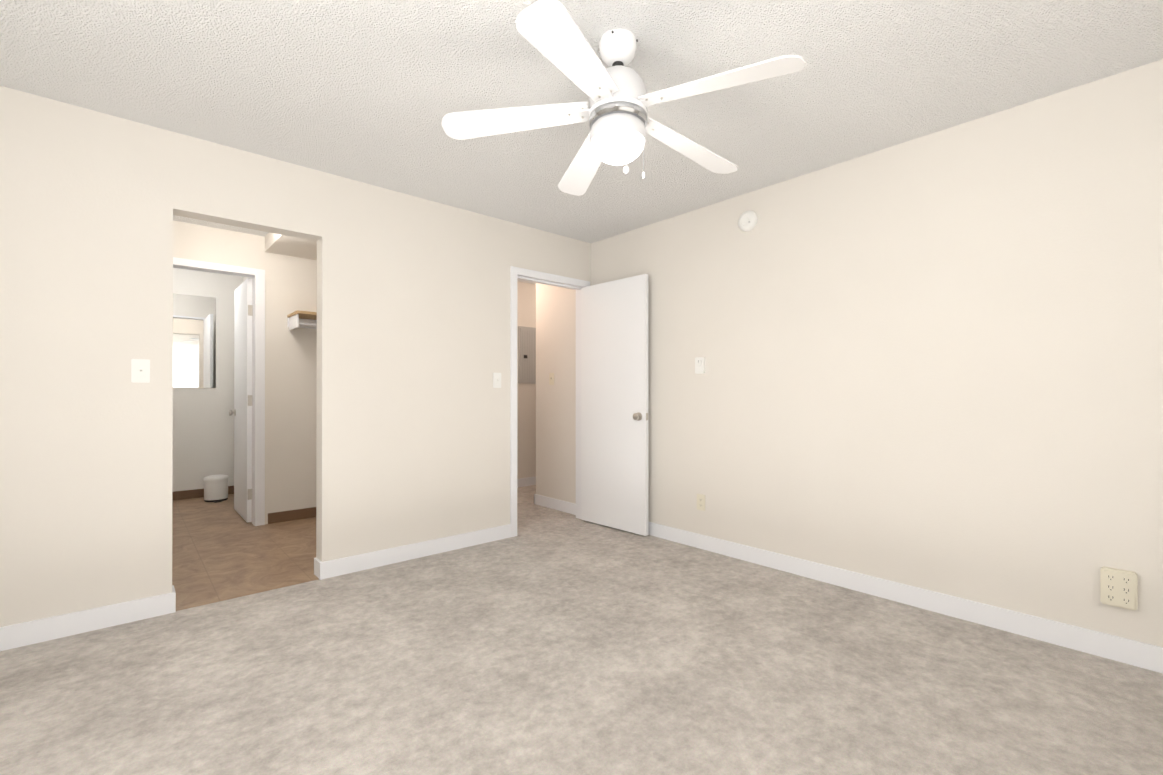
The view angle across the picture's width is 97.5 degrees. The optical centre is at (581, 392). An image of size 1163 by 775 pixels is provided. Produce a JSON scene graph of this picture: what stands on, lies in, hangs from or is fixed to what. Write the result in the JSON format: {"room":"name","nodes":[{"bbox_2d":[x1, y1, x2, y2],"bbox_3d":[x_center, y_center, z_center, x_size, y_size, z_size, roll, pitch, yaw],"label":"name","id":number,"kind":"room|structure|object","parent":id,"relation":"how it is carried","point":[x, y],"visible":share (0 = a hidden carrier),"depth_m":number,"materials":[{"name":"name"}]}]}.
{"room":"empty bedroom","nodes":[
{"label":"empty bedroom","id":0,"kind":"room"},
{"bbox_2d":[172,268,242,491],"bbox_3d":[-4.278,-0.096,5.359,1.200,2.440,0.120,0,0,-42],"label":"wall","id":1,"kind":"structure","parent":0,"point":[203,433],"depth_m":5.51,"materials":[{"name":"paint"}]},
{"bbox_2d":[173,293,215,387],"bbox_3d":[-4.317,-0.536,5.240,0.920,0.980,0.008,0,0,-42],"label":"bathroom mirror","id":2,"kind":"object","parent":1,"relation":"attached to","point":[194,341],"visible":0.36,"depth_m":5.42,"materials":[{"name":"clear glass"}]},
{"bbox_2d":[172,486,233,499],"bbox_3d":[-4.236,1.079,5.309,1.200,0.090,0.006,0,0,-42],"label":"baseboard","id":3,"kind":"structure","parent":1,"relation":"attached to","point":[188,494],"depth_m":5.40,"materials":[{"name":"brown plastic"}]},
{"bbox_2d":[172,494,318,610],"bbox_3d":[-2.780,1.151,4.368,2.360,0.060,3.590,0,0,-42],"label":"floor","id":4,"kind":"structure","parent":0,"point":[223,550],"depth_m":3.54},
{"bbox_2d":[203,474,228,502],"bbox_3d":[-3.787,0.993,5.294,0.216,0.262,0.243,0,0,-42],"label":"trash can","id":5,"kind":"object","parent":4,"relation":"on","point":[215,488],"visible":1,"depth_m":5.22,"materials":[{"name":"grey plastic"}]},
{"bbox_2d":[265,232,316,259],"bbox_3d":[-1.757,-1.255,4.101,1.080,0.130,1.580,0,0,-42],"label":"soffit","id":6,"kind":"structure","parent":0,"point":[280,244],"depth_m":4.20,"materials":[{"name":"paint"}]},
{"bbox_2d":[0,86,585,626],"bbox_3d":[-1.579,-0.103,3.117,4.240,2.440,0.120,0,0,-42],"label":"wall","id":7,"kind":"structure","parent":0,"point":[86,307],"depth_m":2.58,"materials":[{"name":"paint"}]},
{"bbox_2d":[0,592,175,650],"bbox_3d":[-2.589,1.064,2.123,1.413,0.100,0.013,0,0,-42],"label":"baseboard","id":8,"kind":"structure","parent":7,"relation":"attached to","point":[41,630],"depth_m":2.37,"materials":[{"name":"white wood"}]},
{"bbox_2d":[131,359,149,382],"bbox_3d":[-2.161,-0.104,2.503,0.070,0.115,0.021,0,0,-42],"label":"light switch","id":9,"kind":"object","parent":7,"relation":"attached to","point":[140,370],"visible":1,"depth_m":2.51,"materials":[{"name":"white plastic"}]},
{"bbox_2d":[314,557,320,577],"bbox_3d":[-1.599,1.067,3.096,0.013,0.100,0.120,0,0,-42],"label":"baseboard","id":10,"kind":"structure","parent":7,"relation":"attached to","point":[317,561],"depth_m":3.10,"materials":[{"name":"white wood"}]},
{"bbox_2d":[319,524,510,579],"bbox_3d":[-1.053,1.069,3.494,1.358,0.100,0.013,0,0,-42],"label":"baseboard","id":11,"kind":"structure","parent":7,"relation":"attached to","point":[349,564],"depth_m":3.40,"materials":[{"name":"white wood"}]},
{"bbox_2d":[493,373,500,387],"bbox_3d":[-0.634,-0.090,3.866,0.070,0.115,0.021,0,0,-42],"label":"light switch","id":12,"kind":"object","parent":7,"relation":"attached to","point":[496,380],"visible":1,"depth_m":3.87,"materials":[{"name":"white plastic"}]},
{"bbox_2d":[510,266,589,536],"bbox_3d":[-0.281,0.073,4.275,0.830,2.095,0.150,0,0,-42],"label":"door frame","id":13,"kind":"structure","parent":7,"relation":"attached to","point":[518,273],"depth_m":4.00,"materials":[{"name":"white wood"}]},
{"bbox_2d":[173,221,535,523],"bbox_3d":[-1.410,-0.095,5.547,5.110,2.440,0.120,0,0,-42],"label":"wall","id":14,"kind":"structure","parent":0,"point":[290,400],"depth_m":4.45,"materials":[{"name":"paint"}]},
{"bbox_2d":[173,257,264,525],"bbox_3d":[-3.035,0.043,4.086,0.840,2.155,0.135,0,0,-42],"label":"door frame","id":15,"kind":"structure","parent":14,"relation":"attached to","point":[257,276],"depth_m":4.29,"materials":[{"name":"white wood"}]},
{"bbox_2d":[229,278,252,522],"bbox_3d":[-3.060,0.070,4.611,0.137,2.080,0.705,0,0,-42],"label":"bathroom door","id":16,"kind":"structure","parent":14,"relation":"in","point":[243,315],"depth_m":4.49,"materials":[{"name":"white wood"}]},
{"bbox_2d":[268,507,315,523],"bbox_3d":[-2.272,1.077,4.689,1.055,0.090,0.006,0,0,-42],"label":"baseboard","id":17,"kind":"structure","parent":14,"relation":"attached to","point":[289,515],"depth_m":4.45,"materials":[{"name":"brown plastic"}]},
{"bbox_2d":[287,310,316,329],"bbox_3d":[-2.107,-0.604,4.618,0.910,0.132,0.340,0,0,-42],"label":"shelf","id":18,"kind":"object","parent":14,"relation":"attached to","point":[301,319],"visible":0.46,"depth_m":4.35,"materials":[{"name":"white wood"}]},
{"bbox_2d":[517,476,535,486],"bbox_3d":[-0.668,1.077,6.117,3.000,0.100,0.013,0,0,-42],"label":"baseboard","id":19,"kind":"structure","parent":14,"relation":"attached to","point":[527,481],"depth_m":6.12,"materials":[{"name":"white wood"}]},
{"bbox_2d":[518,326,535,383],"bbox_3d":[-0.604,-0.443,6.170,0.380,0.680,0.026,0,0,-42],"label":"electrical panel","id":20,"kind":"object","parent":14,"relation":"attached to","point":[526,355],"visible":0.6,"depth_m":6.12,"materials":[{"name":"grey metal"}]},
{"bbox_2d":[0,485,1162,774],"bbox_3d":[0.061,1.147,2.822,6.540,0.060,6.140,0,0,-42],"label":"floor","id":21,"kind":"structure","parent":0,"point":[584,648],"depth_m":1.96,"materials":[{"name":"beige carpet"}]},
{"bbox_2d":[0,0,1162,284],"bbox_3d":[-0.528,-1.361,3.490,6.540,0.080,7.910,0,0,-42],"label":"ceiling","id":22,"kind":"structure","parent":0,"point":[372,92],"depth_m":2.15,"materials":[{"name":"white paint"}]},
{"bbox_2d":[442,0,805,195],"bbox_3d":[0.167,-1.055,1.934,1.275,0.542,1.267,0,0,-42],"label":"ceiling fan","id":23,"kind":"object","parent":22,"relation":"hanging from","point":[621,123],"visible":1,"depth_m":1.85,"materials":[{"name":"white plastic"}]},
{"bbox_2d":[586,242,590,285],"bbox_3d":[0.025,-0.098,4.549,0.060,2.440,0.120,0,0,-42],"label":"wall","id":24,"kind":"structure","parent":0,"point":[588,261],"depth_m":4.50,"materials":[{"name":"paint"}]},
{"bbox_2d":[581,274,647,535],"bbox_3d":[0.256,0.099,4.204,0.137,2.020,0.725,0,0,-44],"label":"bedroom door","id":25,"kind":"structure","parent":24,"relation":"in","point":[614,404],"depth_m":4.16,"materials":[{"name":"white wood"}]},
{"bbox_2d":[536,59,1162,646],"bbox_3d":[1.297,-0.102,3.259,0.120,2.440,5.140,0,0,-42],"label":"wall","id":26,"kind":"structure","parent":0,"point":[934,361],"depth_m":2.61,"materials":[{"name":"paint"}]},
{"bbox_2d":[549,373,553,384],"bbox_3d":[-0.294,-0.127,4.935,0.021,0.115,0.070,0,0,-42],"label":"light switch","id":27,"kind":"object","parent":26,"relation":"attached to","point":[551,378],"visible":1,"depth_m":4.94,"materials":[{"name":"beige plastic"}]},
{"bbox_2d":[534,494,575,514],"bbox_3d":[-0.235,1.073,4.872,0.013,0.100,0.713,0,0,-42],"label":"baseboard","id":28,"kind":"structure","parent":26,"relation":"attached to","point":[558,504],"depth_m":4.88,"materials":[{"name":"white wood"}]},
{"bbox_2d":[695,357,704,373],"bbox_3d":[0.846,-0.191,3.651,0.032,0.115,0.072,0,0,-42],"label":"light switch","id":29,"kind":"object","parent":26,"relation":"attached to","point":[699,365],"visible":1,"depth_m":3.64,"materials":[{"name":"white plastic"}]},
{"bbox_2d":[697,494,704,510],"bbox_3d":[0.855,0.789,3.656,0.007,0.115,0.070,0,0,-42],"label":"outlet","id":30,"kind":"object","parent":26,"relation":"attached to","point":[701,502],"visible":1,"depth_m":3.65,"materials":[{"name":"beige plastic"}]},
{"bbox_2d":[738,210,757,231],"bbox_3d":[1.093,-1.132,3.372,0.038,0.136,0.136,0,0,-42],"label":"smoke detector","id":31,"kind":"object","parent":26,"relation":"attached to","point":[747,220],"visible":0.96,"depth_m":3.35,"materials":[{"name":"white plastic"}]},
{"bbox_2d":[648,521,1162,672],"bbox_3d":[1.487,1.067,2.942,0.013,0.100,4.180,0,0,-42],"label":"baseboard","id":32,"kind":"structure","parent":26,"relation":"attached to","point":[1124,650],"depth_m":2.55,"materials":[{"name":"white wood"}]},
{"bbox_2d":[1100,566,1137,609],"bbox_3d":[2.218,0.809,2.107,0.036,0.150,0.105,0,0,-42],"label":"electrical outlet","id":33,"kind":"object","parent":26,"relation":"attached to","point":[1118,587],"visible":1,"depth_m":2.10,"materials":[{"name":"beige plastic"}]}
]}

